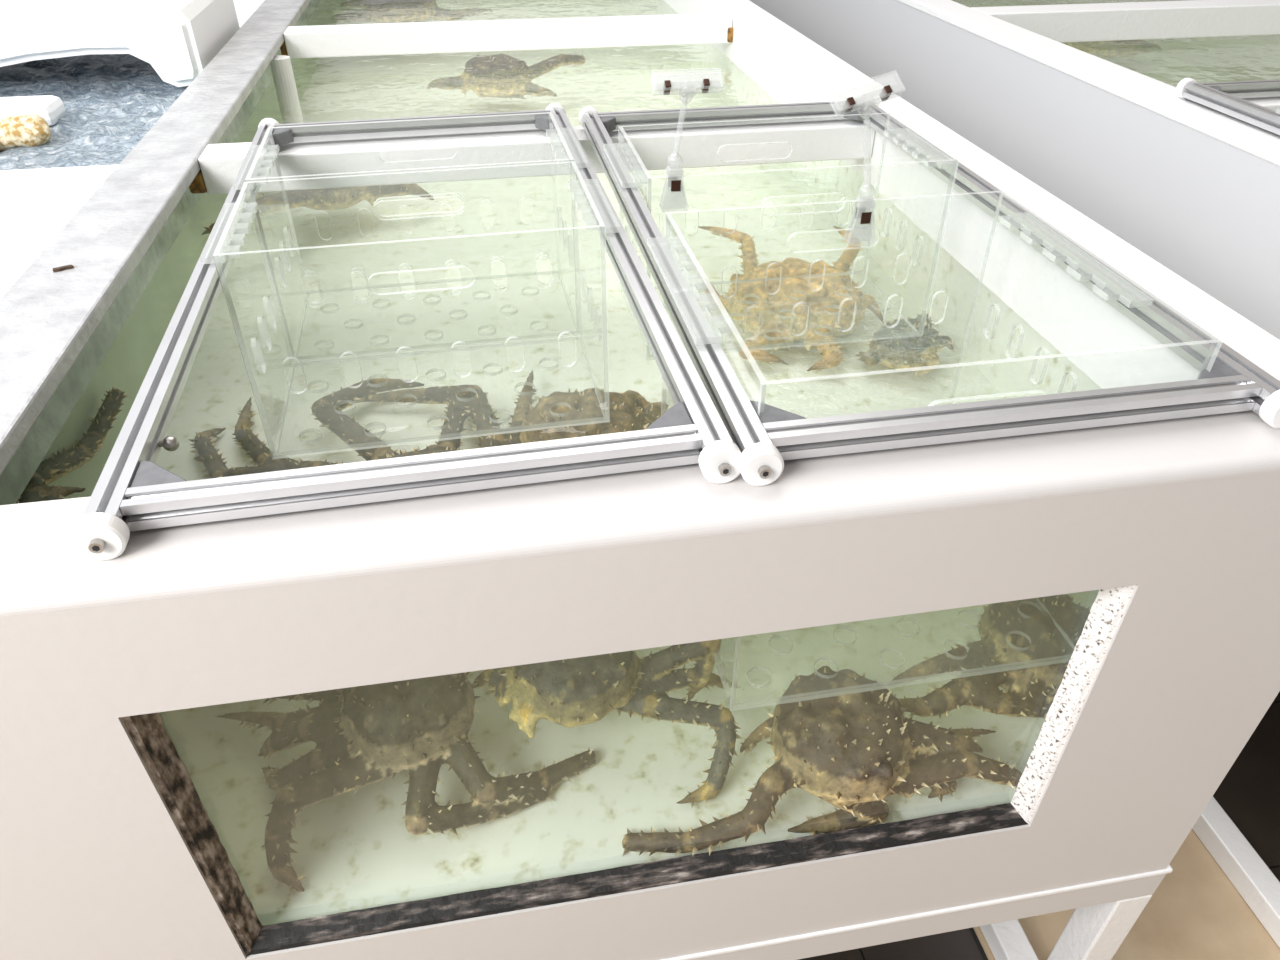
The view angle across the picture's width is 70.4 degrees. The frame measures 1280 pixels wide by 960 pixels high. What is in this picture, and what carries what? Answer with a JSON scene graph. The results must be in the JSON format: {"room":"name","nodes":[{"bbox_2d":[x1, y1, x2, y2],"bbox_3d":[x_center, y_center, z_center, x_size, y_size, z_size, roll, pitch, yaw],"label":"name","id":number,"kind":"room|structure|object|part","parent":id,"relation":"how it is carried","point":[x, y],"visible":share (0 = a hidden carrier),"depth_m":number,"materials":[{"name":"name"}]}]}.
{"room":"food shop","nodes":[
{"label":"food shop","id":0,"kind":"room"},
{"bbox_2d":[973,829,1279,959],"bbox_3d":[0.682,-0.222,2.632,6.600,0.033,7.260,-6,37,-8],"label":"floor","id":1,"kind":"structure","parent":0,"point":[1195,912],"depth_m":1.39,"materials":[{"name":"beige tile"}]},
{"bbox_2d":[0,0,263,297],"bbox_3d":[-1.623,-0.597,2.276,1.508,0.983,3.940,-6,37,-8],"label":"bin","id":2,"kind":"object","parent":1,"relation":"on","point":[36,204],"visible":0.12,"depth_m":1.12,"materials":[{"name":"white plastic"}]},
{"bbox_2d":[0,54,187,170],"bbox_3d":[-1.509,-0.599,1.510,1.493,0.031,0.884,-6,37,-8],"label":"crushed ice","id":3,"kind":"object","parent":2,"relation":"in","point":[111,102],"visible":0.54,"depth_m":1.59,"materials":[{"name":"grey ice"}]},
{"bbox_2d":[0,114,51,150],"bbox_3d":[-1.009,-0.503,1.358,0.229,0.058,0.106,-16,40,-20],"label":"net bag","id":4,"kind":"object","parent":3,"relation":"in","point":[30,130],"visible":0.82,"depth_m":1.37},
{"bbox_2d":[0,95,65,126],"bbox_3d":[-1.002,-0.599,1.478,0.106,0.036,0.079,-6,37,-8],"label":"foam block","id":5,"kind":"object","parent":3,"relation":"on","point":[51,108],"visible":0.84,"depth_m":1.46,"materials":[{"name":"white plastic"}]},
{"bbox_2d":[0,0,239,86],"bbox_3d":[-1.462,-0.809,1.672,1.304,0.123,0.396,-6,37,-8],"label":"plastic tub","id":6,"kind":"object","parent":3,"relation":"on","point":[179,39],"visible":0.93,"depth_m":1.58,"materials":[{"name":"white plastic"}]},
{"bbox_2d":[798,927,987,959],"bbox_3d":[-0.385,-0.487,2.952,1.079,0.005,4.752,-6,37,-8],"label":"base","id":7,"kind":"object","parent":1,"relation":"on","point":[963,944],"depth_m":1.35,"materials":[{"name":"brown tile"}]},
{"bbox_2d":[0,0,1279,959],"bbox_3d":[-0.311,-0.734,2.448,1.136,1.002,3.963,-6,37,-8],"label":"tank","id":8,"kind":"object","parent":7,"relation":"on","point":[133,822],"visible":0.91,"depth_m":0.89,"materials":[{"name":"grey paint"}]},
{"bbox_2d":[53,265,73,271],"bbox_3d":[-0.574,-0.211,0.904,0.018,0.003,0.006,-21,41,-25],"label":"scrap","id":9,"kind":"object","parent":8,"relation":"on","point":[62,268],"visible":1,"depth_m":0.90,"materials":[{"name":"brown"}]},
{"bbox_2d":[16,386,129,503],"bbox_3d":[-0.493,0.057,0.982,0.207,0.305,0.305,-6,37,-8],"label":"crab","id":10,"kind":"object","parent":8,"relation":"in","point":[57,466],"visible":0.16,"depth_m":0.91},
{"bbox_3d":[-0.833,-1.106,2.120,0.094,0.017,3.861,-6,37,-8],"label":"rim rail","id":11,"kind":"part","parent":8,"relation":"part of","materials":[{"name":"paint"}]},
{"bbox_2d":[202,183,436,234],"bbox_3d":[-0.543,-0.490,1.598,0.353,0.098,0.366,-6,37,-8],"label":"crab","id":12,"kind":"object","parent":8,"relation":"in","point":[342,197],"visible":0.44,"depth_m":1.60},
{"bbox_2d":[188,370,536,478],"bbox_3d":[-0.323,-0.044,1.041,0.434,0.090,0.404,-6,37,-8],"label":"crab","id":13,"kind":"object","parent":8,"relation":"in","point":[462,401],"visible":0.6,"depth_m":1.08},
{"bbox_2d":[214,672,596,892],"bbox_3d":[-0.246,0.252,0.898,0.402,0.140,0.230,-6,37,-8],"label":"crab","id":14,"kind":"object","parent":8,"relation":"in","point":[364,735],"visible":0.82,"depth_m":0.87},
{"bbox_2d":[71,103,741,560],"bbox_3d":[-0.225,-0.245,0.929,0.422,0.030,0.898,-7,37,-9],"label":"frame","id":15,"kind":"object","parent":8,"relation":"on","point":[132,492],"visible":0.98,"depth_m":0.62,"materials":[{"name":"metal"}]},
{"bbox_2d":[263,183,599,432],"bbox_3d":[-0.228,-0.191,0.984,0.399,0.222,0.201,-7,37,-9],"label":"basket","id":16,"kind":"object","parent":15,"relation":"hanging from","point":[580,320],"visible":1,"depth_m":1.10,"materials":[{"name":"clear plastic"}]},
{"bbox_3d":[-0.247,-0.248,1.061,0.356,0.222,0.005,-7,37,-9],"label":"panel","id":17,"kind":"part","parent":16,"relation":"part of","materials":[{"name":"clear plastic"}]},
{"bbox_3d":[-0.208,-0.133,0.907,0.356,0.222,0.005,-7,37,-9],"label":"panel","id":18,"kind":"part","parent":16,"relation":"part of","materials":[{"name":"clear plastic"}]},
{"bbox_3d":[-0.056,-0.212,1.013,0.005,0.222,0.191,-7,37,-9],"label":"panel","id":19,"kind":"part","parent":16,"relation":"part of","materials":[{"name":"clear plastic"}]},
{"bbox_2d":[286,115,576,345],"bbox_3d":[-0.270,-0.312,1.147,0.399,0.222,0.201,-7,37,-9],"label":"basket","id":20,"kind":"object","parent":15,"relation":"hanging from","point":[559,156],"visible":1,"depth_m":1.17,"materials":[{"name":"clear plastic"}]},
{"bbox_3d":[-0.289,-0.370,1.224,0.356,0.222,0.005,-7,37,-9],"label":"panel","id":21,"kind":"part","parent":20,"relation":"part of","materials":[{"name":"clear plastic"}]},
{"bbox_3d":[-0.250,-0.255,1.069,0.356,0.222,0.005,-7,37,-9],"label":"panel","id":22,"kind":"part","parent":20,"relation":"part of","materials":[{"name":"clear plastic"}]},
{"bbox_3d":[-0.098,-0.333,1.175,0.005,0.222,0.191,-7,37,-9],"label":"panel","id":23,"kind":"part","parent":20,"relation":"part of","materials":[{"name":"clear plastic"}]},
{"bbox_2d":[332,0,492,22],"bbox_3d":[-0.735,-1.475,2.819,0.530,0.104,0.390,0,37,-1],"label":"crab","id":24,"kind":"object","parent":8,"relation":"in","point":[418,13],"visible":0.85,"depth_m":2.71},
{"bbox_2d":[426,53,586,99],"bbox_3d":[-0.334,-1.014,2.295,0.422,0.116,0.251,-6,37,-8],"label":"crab","id":25,"kind":"object","parent":8,"relation":"on","point":[499,75],"visible":1,"depth_m":2.23},
{"bbox_2d":[519,387,667,442],"bbox_3d":[-0.058,-0.064,1.076,0.223,0.086,0.185,-6,37,-8],"label":"crab","id":26,"kind":"object","parent":8,"relation":"in","point":[592,411],"visible":0.58,"depth_m":1.03},
{"bbox_2d":[472,639,743,807],"bbox_3d":[-0.036,0.210,0.935,0.294,0.154,0.158,7,37,9],"label":"crab","id":27,"kind":"object","parent":8,"relation":"in","point":[573,692],"visible":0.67,"depth_m":0.90},
{"bbox_3d":[0.020,0.230,0.796,1.129,0.573,0.099,-6,37,-8],"label":"panel","id":28,"kind":"part","parent":8,"relation":"part of","materials":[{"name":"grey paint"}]},
{"bbox_2d":[305,0,1057,396],"bbox_3d":[-0.316,-0.932,2.305,1.118,0.363,3.917,-6,37,-8],"label":"water","id":29,"kind":"object","parent":8,"relation":"in","point":[321,0],"visible":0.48,"depth_m":2.46,"materials":[{"name":"liquid"}]},
{"bbox_2d":[694,226,884,370],"bbox_3d":[0.231,-0.313,1.400,0.277,0.092,0.460,-1,37,-1],"label":"crab","id":30,"kind":"object","parent":8,"relation":"in","point":[777,287],"visible":0.98,"depth_m":1.29},
{"bbox_2d":[622,666,1022,856],"bbox_3d":[0.183,0.264,0.895,0.422,0.131,0.153,-6,37,-8],"label":"crab","id":31,"kind":"object","parent":8,"relation":"in","point":[842,737],"visible":0.98,"depth_m":0.86},
{"bbox_2d":[856,313,955,376],"bbox_3d":[0.391,-0.203,1.276,0.197,0.064,0.110,-27,44,-31],"label":"crab","id":32,"kind":"object","parent":8,"relation":"in","point":[922,361],"visible":0.98,"depth_m":1.23},
{"bbox_2d":[579,94,1279,485],"bbox_3d":[0.203,-0.283,0.982,0.432,0.030,0.878,-6,37,-8],"label":"frame","id":33,"kind":"object","parent":8,"relation":"on","point":[766,435],"visible":0.93,"depth_m":0.71,"materials":[{"name":"metal"}]},
{"bbox_2d":[632,144,910,340],"bbox_3d":[0.168,-0.314,1.151,0.403,0.222,0.201,-6,37,-8],"label":"basket","id":34,"kind":"object","parent":33,"relation":"hanging from","point":[790,144],"visible":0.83,"depth_m":1.18,"materials":[{"name":"clear plastic"}]},
{"bbox_2d":[661,78,722,211],"bbox_3d":[0.048,-0.359,0.966,0.073,0.144,0.025,-6,37,-8],"label":"clip","id":35,"kind":"object","parent":34,"relation":"attached to","point":[674,183],"visible":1,"depth_m":0.94,"materials":[{"name":"clear plastic"}]},
{"bbox_3d":[0.232,-0.044,0.896,0.403,0.350,0.338,-6,37,-8],"label":"basket","id":36,"kind":"object","parent":33,"relation":"hanging from","visible":0},
{"bbox_2d":[840,85,892,223],"bbox_3d":[0.216,-0.314,0.902,0.075,0.166,0.026,-13,39,-18],"label":"clip","id":37,"kind":"object","parent":36,"relation":"attached to","point":[861,212],"visible":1,"depth_m":0.87,"materials":[{"name":"clear plastic"}]},
{"bbox_3d":[0.186,-1.185,2.285,0.094,0.084,3.861,-6,37,-8],"label":"rim rail","id":38,"kind":"part","parent":8,"relation":"part of","materials":[{"name":"white paint"}]},
{"bbox_2d":[887,594,1089,717],"bbox_3d":[0.377,0.186,0.964,0.244,0.114,0.152,-6,37,-8],"label":"crab","id":39,"kind":"object","parent":8,"relation":"in","point":[1031,676],"visible":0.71,"depth_m":0.93},
{"bbox_3d":[0.224,-0.406,2.812,0.044,0.043,3.960,-6,37,-8],"label":"rail","id":40,"kind":"part","parent":8,"relation":"part of","materials":[{"name":"white paint"}]},
{"bbox_3d":[0.565,0.598,1.155,0.044,0.329,0.044,-6,37,-8],"label":"leg","id":41,"kind":"part","parent":8,"relation":"part of","materials":[{"name":"white paint"}]},
{"bbox_2d":[1213,691,1279,881],"bbox_3d":[1.135,-0.645,3.168,1.036,0.005,4.752,-6,37,-8],"label":"base","id":42,"kind":"object","parent":1,"relation":"on","point":[1249,793],"depth_m":1.57,"materials":[{"name":"brown tile"}]},
{"bbox_2d":[749,0,1279,947],"bbox_3d":[1.201,-0.822,2.570,1.130,1.002,4.191,-6,37,-8],"label":"tank","id":43,"kind":"object","parent":42,"relation":"on","point":[1194,187],"visible":0.37,"depth_m":1.68,"materials":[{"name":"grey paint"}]},
{"bbox_3d":[0.688,-1.163,2.203,0.087,0.018,4.191,-6,37,-8],"label":"rim rail","id":44,"kind":"part","parent":43,"relation":"part of","materials":[{"name":"white paint"}]},
{"bbox_2d":[1063,40,1161,57],"bbox_3d":[1.442,-1.333,2.751,0.366,0.109,0.329,8,37,11],"label":"crab","id":45,"kind":"object","parent":43,"relation":"in","point":[1106,50],"visible":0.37,"depth_m":2.65},
{"bbox_2d":[963,0,1279,80],"bbox_3d":[1.202,-1.083,2.372,1.105,0.195,4.161,-6,37,-8],"label":"water","id":46,"kind":"object","parent":43,"relation":"in","point":[1048,1],"visible":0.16,"depth_m":2.15,"materials":[{"name":"liquid"}]},
{"bbox_2d":[1176,78,1279,134],"bbox_3d":[1.135,-0.384,1.120,0.432,0.030,0.885,-6,37,-8],"label":"frame","id":47,"kind":"object","parent":43,"relation":"on","point":[1224,97],"visible":1,"depth_m":1.39,"materials":[{"name":"metal"}]},
{"bbox_3d":[0.666,-0.382,2.781,0.044,0.043,4.191,-6,37,-8],"label":"rail","id":48,"kind":"part","parent":43,"relation":"part of","materials":[{"name":"white paint"}]}
]}

